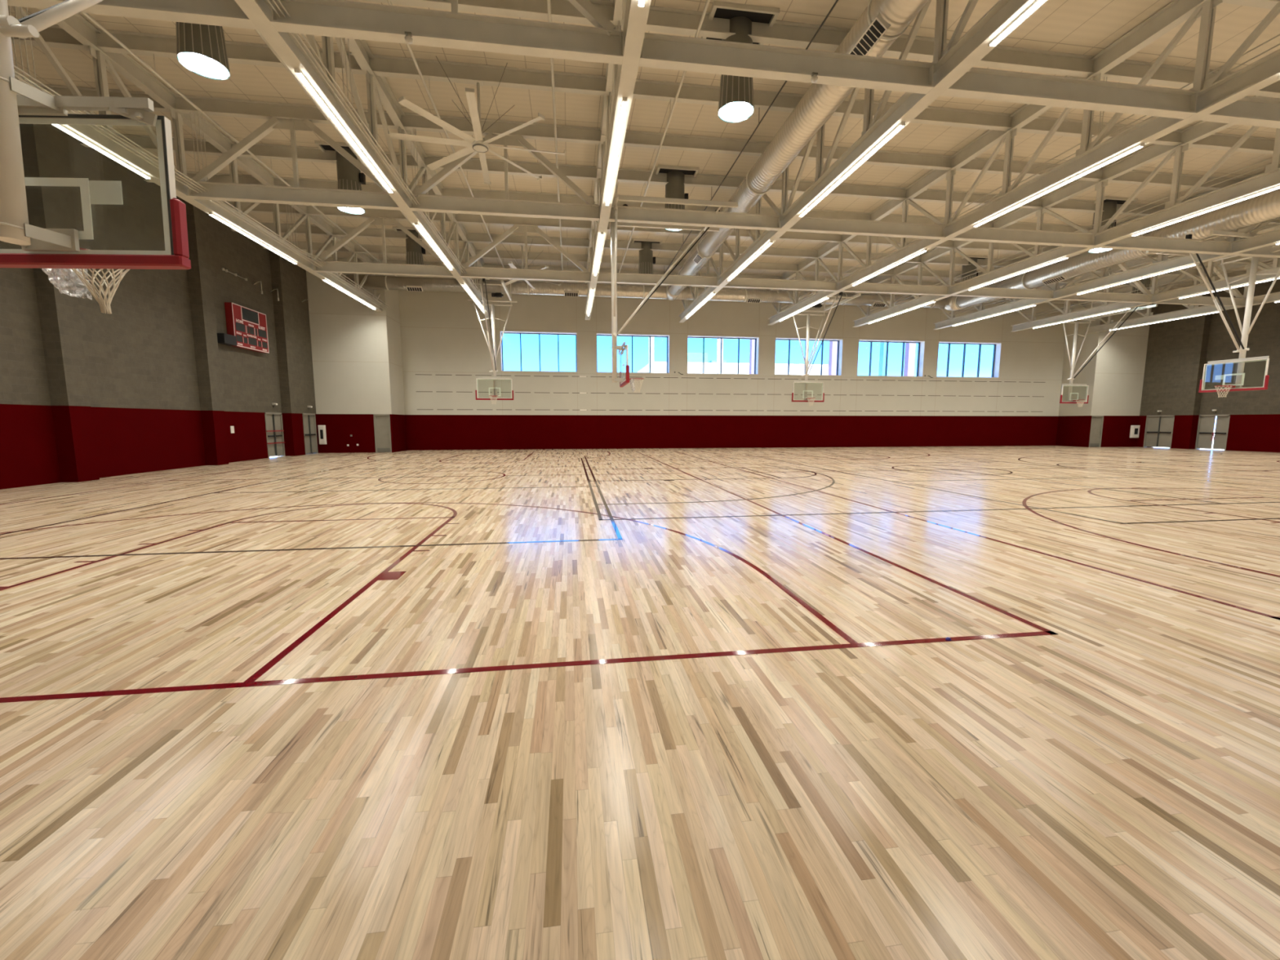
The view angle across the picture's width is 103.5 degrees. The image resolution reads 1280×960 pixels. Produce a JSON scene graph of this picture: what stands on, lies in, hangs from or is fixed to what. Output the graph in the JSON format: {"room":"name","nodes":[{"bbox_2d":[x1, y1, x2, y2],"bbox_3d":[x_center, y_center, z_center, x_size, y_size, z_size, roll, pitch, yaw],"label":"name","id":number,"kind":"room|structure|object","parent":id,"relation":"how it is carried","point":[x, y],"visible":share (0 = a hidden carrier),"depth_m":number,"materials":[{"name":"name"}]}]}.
{"room":"sports hall","nodes":[
{"label":"sports hall","id":0,"kind":"room"},
{"bbox_2d":[0,123,319,489],"bbox_3d":[-15.956,-4.806,11.973,0.780,10.170,30.800,-1,7,-8],"label":"wall","id":1,"kind":"structure","parent":0,"point":[87,393],"depth_m":16.63,"materials":[{"name":"concrete"}]},
{"bbox_2d":[217,333,236,346],"bbox_3d":[-17.029,-5.779,20.741,0.360,0.400,0.770,-1,7,-8],"label":"loudspeaker","id":2,"kind":"object","parent":1,"relation":"attached to","point":[222,338],"visible":0.85,"depth_m":20.56,"materials":[{"name":"black plastic"}]},
{"bbox_2d":[224,302,269,353],"bbox_3d":[-17.282,-6.648,22.227,0.289,1.750,2.400,-1,7,-8],"label":"scoreboard","id":3,"kind":"object","parent":1,"relation":"attached to","point":[249,326],"visible":1,"depth_m":21.98,"materials":[{"name":"red metal"}]},
{"bbox_2d":[264,412,285,457],"bbox_3d":[-17.728,-2.182,24.375,0.250,2.150,1.410,-1,7,-8],"label":"door","id":4,"kind":"structure","parent":1,"relation":"in","point":[273,420],"depth_m":24.39,"materials":[{"name":"grey paint"}]},
{"bbox_2d":[302,413,318,454],"bbox_3d":[-17.648,-2.462,26.839,0.225,2.150,1.300,-1,7,-8],"label":"door","id":5,"kind":"structure","parent":1,"relation":"in","point":[308,419],"depth_m":26.88,"materials":[{"name":"grey paint"}]},
{"bbox_2d":[0,445,1279,959],"bbox_3d":[10.294,-0.179,17.153,53.590,0.203,33.400,-1,7,-8],"label":"floor","id":6,"kind":"structure","parent":0,"point":[646,704],"depth_m":2.97,"materials":[{"name":"brown wood"}]},
{"bbox_2d":[8,0,1279,303],"bbox_3d":[10.253,-10.385,16.290,54.050,0.660,34.000,-1,7,-8],"label":"ceiling","id":7,"kind":"structure","parent":0,"point":[1060,38],"depth_m":14.46,"materials":[{"name":"paint"}]},
{"bbox_2d":[8,5,383,309],"bbox_3d":[-11.863,-8.662,13.422,0.030,2.135,27.600,-1,7,-8],"label":"conduit","id":8,"kind":"object","parent":7,"relation":"hanging from","point":[8,6],"visible":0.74,"depth_m":13.36,"materials":[{"name":"metal"}]},
{"bbox_2d":[10,5,382,311],"bbox_3d":[-12.180,-8.791,13.211,0.280,2.490,33.100,-1,7,-8],"label":"roof truss","id":9,"kind":"object","parent":7,"relation":"attached to","point":[76,25],"visible":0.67,"depth_m":13.29,"materials":[{"name":"metal"}]},
{"bbox_2d":[52,124,151,179],"bbox_3d":[-11.729,-7.151,10.102,0.084,0.066,4.610,-1,7,-8],"label":"linear light","id":10,"kind":"object","parent":9,"relation":"attached to","point":[60,126],"visible":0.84,"depth_m":11.07,"materials":[{"name":"white plastic"}]},
{"bbox_2d":[208,212,297,264],"bbox_3d":[-12.647,-7.905,16.727,0.084,0.066,4.610,-1,7,-8],"label":"linear light","id":11,"kind":"object","parent":9,"relation":"attached to","point":[211,214],"visible":1,"depth_m":16.22,"materials":[{"name":"white plastic"}]},
{"bbox_2d":[13,6,386,308],"bbox_3d":[-11.774,-8.693,13.431,0.030,2.075,27.600,-1,7,-8],"label":"conduit","id":12,"kind":"object","parent":7,"relation":"hanging from","point":[16,76],"visible":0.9,"depth_m":13.04,"materials":[{"name":"metal"}]},
{"bbox_2d":[13,6,387,307],"bbox_3d":[-11.685,-8.724,13.440,0.030,2.015,27.600,-1,7,-8],"label":"conduit","id":13,"kind":"object","parent":7,"relation":"hanging from","point":[15,71],"visible":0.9,"depth_m":12.66,"materials":[{"name":"metal"}]},
{"bbox_2d":[13,7,390,306],"bbox_3d":[-11.596,-8.746,13.450,0.030,1.975,27.600,-1,7,-8],"label":"conduit","id":14,"kind":"object","parent":7,"relation":"hanging from","point":[15,66],"visible":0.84,"depth_m":12.43,"materials":[{"name":"metal"}]},
{"bbox_2d":[175,22,230,79],"bbox_3d":[-8.361,-8.769,9.577,1.400,1.748,1.200,-1,7,-8],"label":"ceiling lamp","id":15,"kind":"object","parent":7,"relation":"hanging from","point":[201,49],"visible":0.77,"depth_m":9.46,"materials":[{"name":"grey metal"}]},
{"bbox_2d":[82,13,397,276],"bbox_3d":[-11.093,-9.497,13.230,0.064,0.432,30.800,-1,7,-8],"label":"pipe","id":16,"kind":"object","parent":7,"relation":"hanging from","point":[86,15],"visible":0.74,"depth_m":12.18,"materials":[{"name":"metal"}]},
{"bbox_2d":[314,140,365,214],"bbox_3d":[-9.261,-9.509,16.074,1.400,1.748,1.200,-1,7,-8],"label":"pendant lamp","id":17,"kind":"object","parent":7,"relation":"hanging from","point":[348,176],"visible":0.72,"depth_m":15.78,"materials":[{"name":"grey metal"}]},
{"bbox_2d":[337,178,364,214],"bbox_3d":[-9.261,-9.063,16.124,0.770,0.790,0.770,-1,7,-8],"label":"shade","id":18,"kind":"object","parent":17,"relation":"hanging from","point":[342,184],"depth_m":15.93,"materials":[{"name":"grey metal"}]},
{"bbox_2d":[254,29,455,278],"bbox_3d":[-8.121,-9.543,13.637,0.064,0.432,30.800,-1,7,-8],"label":"pipe","id":19,"kind":"object","parent":7,"relation":"hanging from","point":[256,30],"visible":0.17,"depth_m":12.31,"materials":[{"name":"metal"}]},
{"bbox_2d":[234,0,491,317],"bbox_3d":[-6.612,-8.878,13.973,0.280,2.490,33.100,-1,7,-8],"label":"roof truss","id":20,"kind":"object","parent":7,"relation":"attached to","point":[379,91],"visible":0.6,"depth_m":11.79,"materials":[{"name":"metal"}]},
{"bbox_2d":[0,0,191,314],"bbox_3d":[-4.619,-5.218,5.051,2.500,7.448,4.197,0,5,-2],"label":"basketball hoop","id":21,"kind":"object","parent":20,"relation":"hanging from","point":[51,249],"visible":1,"depth_m":3.88,"materials":[{"name":"clear glass"}]},
{"bbox_2d":[293,68,393,193],"bbox_3d":[-6.162,-7.238,10.864,0.084,0.066,4.610,-1,7,-8],"label":"linear light","id":22,"kind":"object","parent":20,"relation":"attached to","point":[297,71],"visible":1,"depth_m":10.12,"materials":[{"name":"white plastic"}]},
{"bbox_2d":[414,222,452,270],"bbox_3d":[-7.079,-7.992,17.488,0.084,0.066,4.610,-1,7,-8],"label":"linear light","id":23,"kind":"object","parent":20,"relation":"attached to","point":[416,224],"visible":1,"depth_m":16.98,"materials":[{"name":"white plastic"}]},
{"bbox_2d":[467,266,516,404],"bbox_3d":[-7.510,-7.474,25.052,2.500,7.286,4.020,-1,7,-8],"label":"basketball hoop","id":24,"kind":"object","parent":20,"relation":"hanging from","point":[495,397],"visible":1,"depth_m":26.50,"materials":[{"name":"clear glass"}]},
{"bbox_2d":[266,0,482,299],"bbox_3d":[-6.477,-8.865,14.755,0.026,2.033,22.000,-1,7,-8],"label":"conduit","id":25,"kind":"object","parent":7,"relation":"hanging from","point":[268,1],"visible":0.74,"depth_m":10.15,"materials":[{"name":"metal"}]},
{"bbox_2d":[272,0,484,301],"bbox_3d":[-6.407,-8.871,14.764,0.026,2.023,22.000,-1,7,-8],"label":"conduit","id":26,"kind":"object","parent":7,"relation":"hanging from","point":[273,1],"visible":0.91,"depth_m":10.11,"materials":[{"name":"metal"}]},
{"bbox_2d":[277,0,486,301],"bbox_3d":[-6.338,-8.877,14.773,0.026,2.013,22.000,-1,7,-8],"label":"conduit","id":27,"kind":"object","parent":7,"relation":"hanging from","point":[280,2],"visible":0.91,"depth_m":10.18,"materials":[{"name":"metal"}]},
{"bbox_2d":[392,226,425,264],"bbox_3d":[-10.189,-10.271,22.767,1.400,1.748,1.200,-1,7,-8],"label":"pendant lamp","id":28,"kind":"object","parent":7,"relation":"hanging from","point":[414,255],"visible":0.38,"depth_m":22.47,"materials":[{"name":"grey metal"}]},
{"bbox_2d":[405,251,422,264],"bbox_3d":[-10.189,-9.825,22.818,0.770,0.790,0.770,-1,7,-8],"label":"shade","id":29,"kind":"object","parent":28,"relation":"hanging from","point":[411,257],"depth_m":22.51,"materials":[{"name":"grey metal"}]},
{"bbox_2d":[386,0,509,280],"bbox_3d":[-5.298,-9.587,14.023,0.064,0.432,30.800,-1,7,-8],"label":"pipe","id":30,"kind":"object","parent":7,"relation":"hanging from","point":[389,2],"visible":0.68,"depth_m":12.47,"materials":[{"name":"metal"}]},
{"bbox_2d":[387,56,565,184],"bbox_3d":[-3.900,-8.841,12.229,3.875,1.530,3.875,1,7,11],"label":"ceiling fan","id":31,"kind":"object","parent":7,"relation":"hanging from","point":[478,144],"visible":1,"depth_m":12.07,"materials":[{"name":"paint"}]},
{"bbox_2d":[480,239,560,288],"bbox_3d":[-5.457,-10.111,23.390,3.875,1.530,3.875,-2,7,-20],"label":"ceiling fan","id":32,"kind":"object","parent":7,"relation":"hanging from","point":[510,264],"visible":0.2,"depth_m":23.37,"materials":[{"name":"paint"}]},
{"bbox_2d":[546,0,563,282],"bbox_3d":[-2.395,-9.633,14.420,0.064,0.432,30.800,-1,7,-8],"label":"pipe","id":33,"kind":"object","parent":7,"relation":"hanging from","point":[548,2],"visible":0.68,"depth_m":12.73,"materials":[{"name":"metal"}]},
{"bbox_2d":[585,0,651,319],"bbox_3d":[-1.045,-8.965,14.734,0.280,2.490,33.100,-1,7,-8],"label":"roof truss","id":34,"kind":"object","parent":7,"relation":"attached to","point":[628,18],"visible":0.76,"depth_m":11.02,"materials":[{"name":"metal"}]},
{"bbox_2d":[605,97,626,205],"bbox_3d":[-0.594,-7.325,11.626,0.084,0.066,4.610,-1,7,-8],"label":"linear light","id":35,"kind":"object","parent":34,"relation":"attached to","point":[624,99],"visible":1,"depth_m":10.90,"materials":[{"name":"white plastic"}]},
{"bbox_2d":[345,274,946,308],"bbox_3d":[1.760,-10.364,28.019,33.600,0.760,0.704,-1,7,-8],"label":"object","id":36,"kind":"object","parent":34,"relation":"hanging from","point":[380,282],"visible":0.75,"depth_m":27.24,"materials":[{"name":"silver metal"}]},
{"bbox_2d":[665,0,928,300],"bbox_3d":[3.660,-8.842,14.298,0.820,0.854,27.931,-1,7,-8],"label":"spiral duct","id":37,"kind":"object","parent":36,"relation":"attached to","point":[882,22],"visible":0.88,"depth_m":11.62,"materials":[{"name":"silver metal"}]},
{"bbox_2d":[848,12,890,55],"bbox_3d":[4.125,-7.954,9.165,0.282,0.251,1.000,-1,7,-8],"label":"register","id":38,"kind":"object","parent":37,"relation":"attached to","point":[877,28],"depth_m":8.98,"materials":[{"name":"white metal"}]},
{"bbox_2d":[944,188,1279,311],"bbox_3d":[20.498,-8.967,16.714,1.004,0.990,28.122,-1,7,-8],"label":"spiral duct","id":39,"kind":"object","parent":36,"relation":"attached to","point":[1265,206],"visible":0.74,"depth_m":19.89,"materials":[{"name":"silver metal"}]},
{"bbox_2d":[1041,274,1066,284],"bbox_3d":[19.363,-9.363,23.562,0.292,0.227,1.000,-1,7,-8],"label":"register","id":40,"kind":"object","parent":39,"relation":"attached to","point":[1052,278],"depth_m":23.53,"materials":[{"name":"white metal"}]},
{"bbox_2d":[7,0,1279,128],"bbox_3d":[10.983,-8.251,9.828,44.676,2.177,0.200,-1,7,-8],"label":"cross beam","id":41,"kind":"structure","parent":7,"relation":"attached to","point":[600,43],"depth_m":8.45,"materials":[{"name":"metal"}]},
{"bbox_2d":[631,238,662,274],"bbox_3d":[0.282,-10.434,24.199,1.400,1.748,1.200,-1,7,-8],"label":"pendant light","id":42,"kind":"object","parent":7,"relation":"hanging from","point":[646,260],"visible":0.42,"depth_m":23.89,"materials":[{"name":"grey metal"}]},
{"bbox_2d":[638,261,653,274],"bbox_3d":[0.282,-9.988,24.250,0.770,0.790,0.770,-1,7,-8],"label":"shade","id":43,"kind":"object","parent":42,"relation":"hanging from","point":[644,267],"depth_m":23.93,"materials":[{"name":"grey metal"}]},
{"bbox_2d":[618,0,710,272],"bbox_3d":[0.497,-9.678,14.816,0.064,0.432,30.800,-1,7,-8],"label":"pipe","id":44,"kind":"object","parent":7,"relation":"hanging from","point":[707,2],"visible":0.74,"depth_m":12.81,"materials":[{"name":"metal"}]},
{"bbox_2d":[652,164,698,231],"bbox_3d":[1.210,-9.672,17.506,1.400,1.748,1.200,-1,7,-8],"label":"pendant light","id":45,"kind":"object","parent":7,"relation":"hanging from","point":[674,188],"visible":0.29,"depth_m":17.17,"materials":[{"name":"grey metal"}]},
{"bbox_2d":[664,203,684,231],"bbox_3d":[1.210,-9.226,17.557,0.770,0.790,0.770,-1,7,-8],"label":"shade","id":46,"kind":"object","parent":45,"relation":"hanging from","point":[667,206],"depth_m":17.27,"materials":[{"name":"grey metal"}]},
{"bbox_2d":[186,116,1279,257],"bbox_3d":[10.069,-9.002,16.427,44.676,2.177,0.200,-1,7,-8],"label":"roof truss","id":47,"kind":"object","parent":7,"relation":"attached to","point":[295,194],"depth_m":14.78,"materials":[{"name":"metal"}]},
{"bbox_2d":[597,133,737,392],"bbox_3d":[0.772,-6.425,15.834,4.020,7.286,2.500,-1,7,-8],"label":"basketball hoop","id":48,"kind":"object","parent":47,"relation":"hanging from","point":[624,379],"visible":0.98,"depth_m":15.72,"materials":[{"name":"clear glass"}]},
{"bbox_2d":[701,0,779,122],"bbox_3d":[2.110,-8.932,11.010,1.400,1.748,1.200,-1,7,-8],"label":"pendant lamp","id":49,"kind":"object","parent":7,"relation":"hanging from","point":[735,102],"visible":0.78,"depth_m":10.71,"materials":[{"name":"grey metal"}]},
{"bbox_2d":[718,74,753,122],"bbox_3d":[2.110,-8.486,11.060,0.770,0.790,0.770,-1,7,-8],"label":"shade","id":50,"kind":"object","parent":49,"relation":"hanging from","point":[735,102],"depth_m":10.84,"materials":[{"name":"grey metal"}]},
{"bbox_2d":[663,0,838,274],"bbox_3d":[2.892,-9.657,14.653,0.032,0.436,28.221,-1,7,-8],"label":"cable","id":51,"kind":"object","parent":7,"relation":"hanging from","point":[836,2],"visible":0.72,"depth_m":12.94,"materials":[{"name":"black metal"}]},
{"bbox_2d":[313,217,1245,306],"bbox_3d":[9.155,-9.753,23.027,44.676,2.177,0.200,-1,7,-8],"label":"roof truss","id":52,"kind":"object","parent":7,"relation":"attached to","point":[344,267],"depth_m":22.05,"materials":[{"name":"metal"}]},
{"bbox_2d":[678,0,1048,322],"bbox_3d":[4.523,-9.052,15.496,0.280,2.490,33.100,-1,7,-8],"label":"roof truss","id":53,"kind":"object","parent":7,"relation":"attached to","point":[953,61],"visible":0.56,"depth_m":10.78,"materials":[{"name":"metal"}]},
{"bbox_2d":[727,240,773,280],"bbox_3d":[4.056,-8.166,19.012,0.084,0.066,4.610,-1,7,-8],"label":"linear light","id":54,"kind":"object","parent":53,"relation":"attached to","point":[770,242],"visible":1,"depth_m":18.51,"materials":[{"name":"white plastic"}]},
{"bbox_2d":[799,121,905,217],"bbox_3d":[4.973,-7.411,12.387,0.084,0.066,4.610,-1,7,-8],"label":"linear light","id":55,"kind":"object","parent":53,"relation":"attached to","point":[902,124],"visible":1,"depth_m":11.73,"materials":[{"name":"white plastic"}]},
{"bbox_2d":[987,0,1046,47],"bbox_3d":[5.898,-6.652,5.714,0.084,0.066,4.690,-1,7,-8],"label":"linear light","id":56,"kind":"object","parent":53,"relation":"attached to","point":[1036,4],"visible":1,"depth_m":7.54,"materials":[{"name":"white plastic"}]},
{"bbox_2d":[960,254,987,281],"bbox_3d":[17.302,-10.699,26.527,1.400,1.748,1.200,-1,7,-8],"label":"tube","id":57,"kind":"object","parent":7,"relation":"hanging from","point":[971,267],"visible":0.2,"depth_m":26.21,"materials":[{"name":"grey metal"}]},
{"bbox_2d":[766,0,1279,324],"bbox_3d":[10.090,-9.138,16.257,0.280,2.490,33.100,-1,7,-8],"label":"roof truss","id":58,"kind":"object","parent":7,"relation":"attached to","point":[1215,93],"visible":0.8,"depth_m":12.03,"materials":[{"name":"metal"}]},
{"bbox_2d":[791,276,861,405],"bbox_3d":[9.856,-7.745,27.427,2.500,7.286,4.020,-1,7,-8],"label":"basketball hoop","id":59,"kind":"object","parent":58,"relation":"hanging from","point":[806,362],"visible":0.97,"depth_m":28.87,"materials":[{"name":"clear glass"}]},
{"bbox_2d":[852,248,927,285],"bbox_3d":[9.623,-8.252,19.773,0.084,0.066,4.610,-1,7,-8],"label":"linear light","id":60,"kind":"object","parent":58,"relation":"attached to","point":[924,250],"visible":1,"depth_m":19.34,"materials":[{"name":"white plastic"}]},
{"bbox_2d":[973,142,1144,226],"bbox_3d":[10.541,-7.498,13.149,0.084,0.066,4.610,-1,7,-8],"label":"linear light","id":61,"kind":"object","parent":58,"relation":"attached to","point":[1141,144],"visible":1,"depth_m":12.54,"materials":[{"name":"white plastic"}]},
{"bbox_2d":[782,34,1279,306],"bbox_3d":[10.369,-9.454,16.616,0.028,1.284,28.000,-1,7,-8],"label":"conduit","id":62,"kind":"object","parent":7,"relation":"hanging from","point":[1275,37],"visible":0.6,"depth_m":12.57,"materials":[{"name":"metal"}]},
{"bbox_2d":[782,43,1279,309],"bbox_3d":[10.439,-9.390,16.633,0.028,1.414,28.000,-1,7,-8],"label":"conduit","id":63,"kind":"object","parent":7,"relation":"hanging from","point":[1276,46],"visible":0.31,"depth_m":12.72,"materials":[{"name":"metal"}]},
{"bbox_2d":[849,95,1279,327],"bbox_3d":[15.658,-9.225,17.019,0.280,2.490,33.100,-1,7,-8],"label":"roof truss","id":64,"kind":"object","parent":7,"relation":"attached to","point":[1176,208],"visible":0.82,"depth_m":16.81,"materials":[{"name":"metal"}]},
{"bbox_2d":[968,256,1069,290],"bbox_3d":[15.191,-8.339,20.535,0.084,0.066,4.610,-1,7,-8],"label":"linear light","id":65,"kind":"object","parent":64,"relation":"attached to","point":[1064,257],"visible":1,"depth_m":20.13,"materials":[{"name":"white plastic"}]},
{"bbox_2d":[1130,184,1279,236],"bbox_3d":[16.108,-7.585,13.911,0.084,0.066,4.610,-1,7,-8],"label":"linear light","id":66,"kind":"object","parent":64,"relation":"attached to","point":[1277,187],"visible":1,"depth_m":14.17,"materials":[{"name":"white plastic"}]},
{"bbox_2d":[866,156,1272,311],"bbox_3d":[15.937,-9.540,17.377,0.028,1.284,28.000,-1,7,-8],"label":"conduit","id":67,"kind":"object","parent":7,"relation":"hanging from","point":[1272,157],"visible":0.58,"depth_m":16.19,"materials":[{"name":"metal"}]},
{"bbox_2d":[871,163,1271,311],"bbox_3d":[16.006,-9.477,17.394,0.028,1.414,28.000,-1,7,-8],"label":"conduit","id":68,"kind":"object","parent":7,"relation":"hanging from","point":[1270,163],"visible":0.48,"depth_m":16.23,"materials":[{"name":"metal"}]},
{"bbox_2d":[933,170,1279,329],"bbox_3d":[21.225,-9.312,17.781,0.280,2.490,33.100,-1,7,-8],"label":"roof truss","id":69,"kind":"object","parent":7,"relation":"attached to","point":[1240,245],"visible":0.44,"depth_m":21.40,"materials":[{"name":"metal"}]},
{"bbox_2d":[1076,262,1199,294],"bbox_3d":[20.758,-8.426,21.296,0.084,0.066,4.610,-1,7,-8],"label":"linear light","id":70,"kind":"object","parent":69,"relation":"attached to","point":[1192,264],"visible":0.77,"depth_m":21.00,"materials":[{"name":"white plastic"}]},
{"bbox_2d":[1146,230,1279,397],"bbox_3d":[21.245,-6.739,18.597,4.020,7.286,2.500,-1,7,-9],"label":"basketball hoop","id":71,"kind":"object","parent":69,"relation":"hanging from","point":[1246,329],"visible":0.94,"depth_m":18.87,"materials":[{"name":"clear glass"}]},
{"bbox_2d":[1078,195,1137,253],"bbox_3d":[18.229,-9.937,19.834,1.400,1.748,1.200,-1,7,-8],"label":"pendant light","id":72,"kind":"object","parent":7,"relation":"hanging from","point":[1109,206],"visible":0.49,"depth_m":19.50,"materials":[{"name":"grey metal"}]},
{"bbox_2d":[1088,225,1114,253],"bbox_3d":[18.229,-9.491,19.885,0.770,0.790,0.770,-1,7,-8],"label":"shade","id":73,"kind":"object","parent":72,"relation":"hanging from","point":[1096,250],"depth_m":19.89,"materials":[{"name":"grey metal"}]},
{"bbox_2d":[1059,290,1157,407],"bbox_3d":[27.242,-8.015,29.805,2.500,7.286,4.020,-1,7,-8],"label":"basketball hoop","id":74,"kind":"object","parent":7,"relation":"hanging from","point":[1072,363],"visible":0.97,"depth_m":31.25,"materials":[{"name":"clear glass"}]},
{"bbox_2d":[995,223,1279,331],"bbox_3d":[26.793,-9.398,18.542,0.280,2.490,33.100,-1,7,-8],"label":"roof truss","id":75,"kind":"object","parent":7,"relation":"attached to","point":[1273,268],"visible":0.56,"depth_m":25.33,"materials":[{"name":"metal"}]},
{"bbox_2d":[1131,263,1150,293],"bbox_3d":[27.803,-10.863,27.964,1.400,1.748,1.200,-1,7,-8],"label":"tube","id":76,"kind":"object","parent":7,"relation":"hanging from","point":[1146,282],"visible":0.15,"depth_m":27.67,"materials":[{"name":"grey metal"}]},
{"bbox_2d":[1131,283,1149,293],"bbox_3d":[27.803,-10.416,28.015,0.770,0.790,0.770,-1,7,-8],"label":"shade","id":77,"kind":"object","parent":76,"relation":"hanging from","point":[1147,285],"depth_m":27.80,"materials":[{"name":"grey metal"}]},
{"bbox_2d":[1070,257,1279,333],"bbox_3d":[32.360,-9.485,19.304,0.280,2.490,33.100,-1,7,-8],"label":"roof truss","id":78,"kind":"object","parent":7,"relation":"attached to","point":[1148,317],"visible":0.44,"depth_m":29.20,"materials":[{"name":"metal"}]},
{"bbox_2d":[1109,311,1218,330],"bbox_3d":[30.901,-9.414,29.980,0.084,0.066,5.660,-1,7,-8],"label":"linear light","id":79,"kind":"object","parent":78,"relation":"attached to","point":[1215,311],"visible":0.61,"depth_m":29.50,"materials":[{"name":"white plastic"}]},
{"bbox_2d":[306,271,1149,453],"bbox_3d":[8.122,-7.105,32.165,54.070,10.170,2.904,-1,7,-8],"label":"wall","id":80,"kind":"structure","parent":0,"point":[418,361],"depth_m":32.39,"materials":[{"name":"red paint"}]},
{"bbox_2d":[317,425,326,444],"bbox_3d":[-17.403,-2.480,27.614,0.360,1.050,0.136,-1,7,-8],"label":"fire extinguisher cabinet","id":81,"kind":"object","parent":80,"relation":"attached to","point":[322,428],"visible":1,"depth_m":27.57,"materials":[{"name":"white metal"}]},
{"bbox_2d":[373,413,391,452],"bbox_3d":[-14.349,-2.605,28.184,0.850,2.130,0.220,-1,7,-8],"label":"door","id":82,"kind":"structure","parent":80,"relation":"in","point":[381,421],"depth_m":28.13,"materials":[{"name":"grey paint"}]},
{"bbox_2d":[500,331,577,372],"bbox_3d":[-6.223,-7.905,31.237,4.600,2.370,0.558,-1,7,-8],"label":"window","id":83,"kind":"structure","parent":80,"relation":"in","point":[501,332],"depth_m":31.26,"materials":[{"name":"clear glass"}]},
{"bbox_2d":[596,333,669,373],"bbox_3d":[-0.458,-7.995,32.026,4.620,2.370,0.558,-1,7,-8],"label":"window","id":84,"kind":"structure","parent":80,"relation":"in","point":[597,334],"depth_m":32.15,"materials":[{"name":"clear glass"}]},
{"bbox_2d":[687,335,759,374],"bbox_3d":[5.343,-8.085,32.819,4.730,2.370,0.558,-1,7,-8],"label":"window","id":85,"kind":"structure","parent":80,"relation":"in","point":[757,339],"depth_m":32.94,"materials":[{"name":"clear glass"}]},
{"bbox_2d":[774,337,842,375],"bbox_3d":[11.133,-8.175,33.611,4.680,2.370,0.558,-1,7,-8],"label":"window","id":86,"kind":"structure","parent":80,"relation":"in","point":[839,351],"depth_m":33.77,"materials":[{"name":"clear glass"}]},
{"bbox_2d":[857,339,924,376],"bbox_3d":[16.973,-8.266,34.410,4.810,2.370,0.558,-1,7,-8],"label":"window","id":87,"kind":"structure","parent":80,"relation":"in","point":[921,344],"depth_m":34.60,"materials":[{"name":"clear glass"}]},
{"bbox_2d":[936,341,1001,377],"bbox_3d":[22.768,-8.356,35.203,4.770,2.370,0.558,-1,7,-8],"label":"window","id":88,"kind":"structure","parent":80,"relation":"in","point":[997,346],"depth_m":35.40,"materials":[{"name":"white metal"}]},
{"bbox_2d":[1088,415,1103,447],"bbox_3d":[31.018,-3.312,34.389,0.920,2.130,0.220,-1,7,-8],"label":"door","id":89,"kind":"structure","parent":80,"relation":"in","point":[1096,425],"depth_m":34.35,"materials":[{"name":"grey paint"}]},
{"bbox_2d":[1136,278,1279,452],"bbox_3d":[36.806,-5.628,19.191,0.800,10.170,30.800,-1,7,-8],"label":"wall","id":90,"kind":"structure","parent":0,"point":[1178,350],"depth_m":30.88,"materials":[{"name":"paint"}]},
{"bbox_2d":[1142,414,1174,448],"bbox_3d":[34.567,-3.224,33.530,0.225,2.150,1.600,-1,7,-8],"label":"door","id":91,"kind":"structure","parent":90,"relation":"in","point":[1158,432],"depth_m":33.51,"materials":[{"name":"grey paint"}]},
{"bbox_2d":[1195,414,1230,450],"bbox_3d":[35.326,-2.945,31.081,0.306,2.150,1.510,-1,7,-8],"label":"door","id":92,"kind":"structure","parent":90,"relation":"in","point":[1205,433],"depth_m":31.12,"materials":[{"name":"grey paint"}]},
{"label":"outside","id":93,"kind":"structure","parent":0,"visible":0},
{"bbox_2d":[269,430,1223,457],"bbox_3d":[17.947,-4.161,52.811,230.000,0.250,220.000,-1,7,-8],"label":"ground","id":94,"kind":"structure","parent":93,"point":[1214,430],"depth_m":33.50,"materials":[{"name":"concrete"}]},
{"bbox_2d":[648,337,653,373],"bbox_3d":[1.004,-10.490,44.968,0.540,14.000,0.760,-1,7,-8],"label":"column","id":95,"kind":"structure","parent":94,"relation":"on","point":[651,338],"depth_m":44.64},
{"bbox_2d":[716,338,723,373],"bbox_3d":[7.245,-10.587,45.821,0.540,14.000,0.760,-1,7,-8],"label":"column","id":96,"kind":"structure","parent":94,"relation":"on","point":[718,341],"depth_m":45.53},
{"bbox_2d":[637,352,828,374],"bbox_3d":[14.945,-13.626,81.796,29.800,11.900,20.000,-1,7,-8],"label":"office building","id":97,"kind":"structure","parent":94,"relation":"on","point":[695,360],"depth_m":71.92,"materials":[{"name":"white"}]},
{"bbox_2d":[749,339,755,373],"bbox_3d":[10.266,-10.634,46.235,0.460,14.000,0.760,-1,7,-8],"label":"column","id":98,"kind":"structure","parent":94,"relation":"on","point":[752,342],"depth_m":45.95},
{"bbox_2d":[827,341,837,375],"bbox_3d":[18.093,-10.756,47.305,0.710,14.000,0.760,-1,7,-8],"label":"column","id":99,"kind":"structure","parent":94,"relation":"on","point":[833,344],"depth_m":47.01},
{"bbox_2d":[878,342,886,375],"bbox_3d":[23.095,-10.834,47.989,0.510,14.000,0.760,-1,7,-8],"label":"column","id":100,"kind":"structure","parent":94,"relation":"on","point":[882,345],"depth_m":47.75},
{"bbox_2d":[903,342,915,376],"bbox_3d":[25.820,-10.876,48.362,0.810,14.000,0.760,-1,7,-8],"label":"column","id":101,"kind":"structure","parent":94,"relation":"on","point":[909,353],"depth_m":48.06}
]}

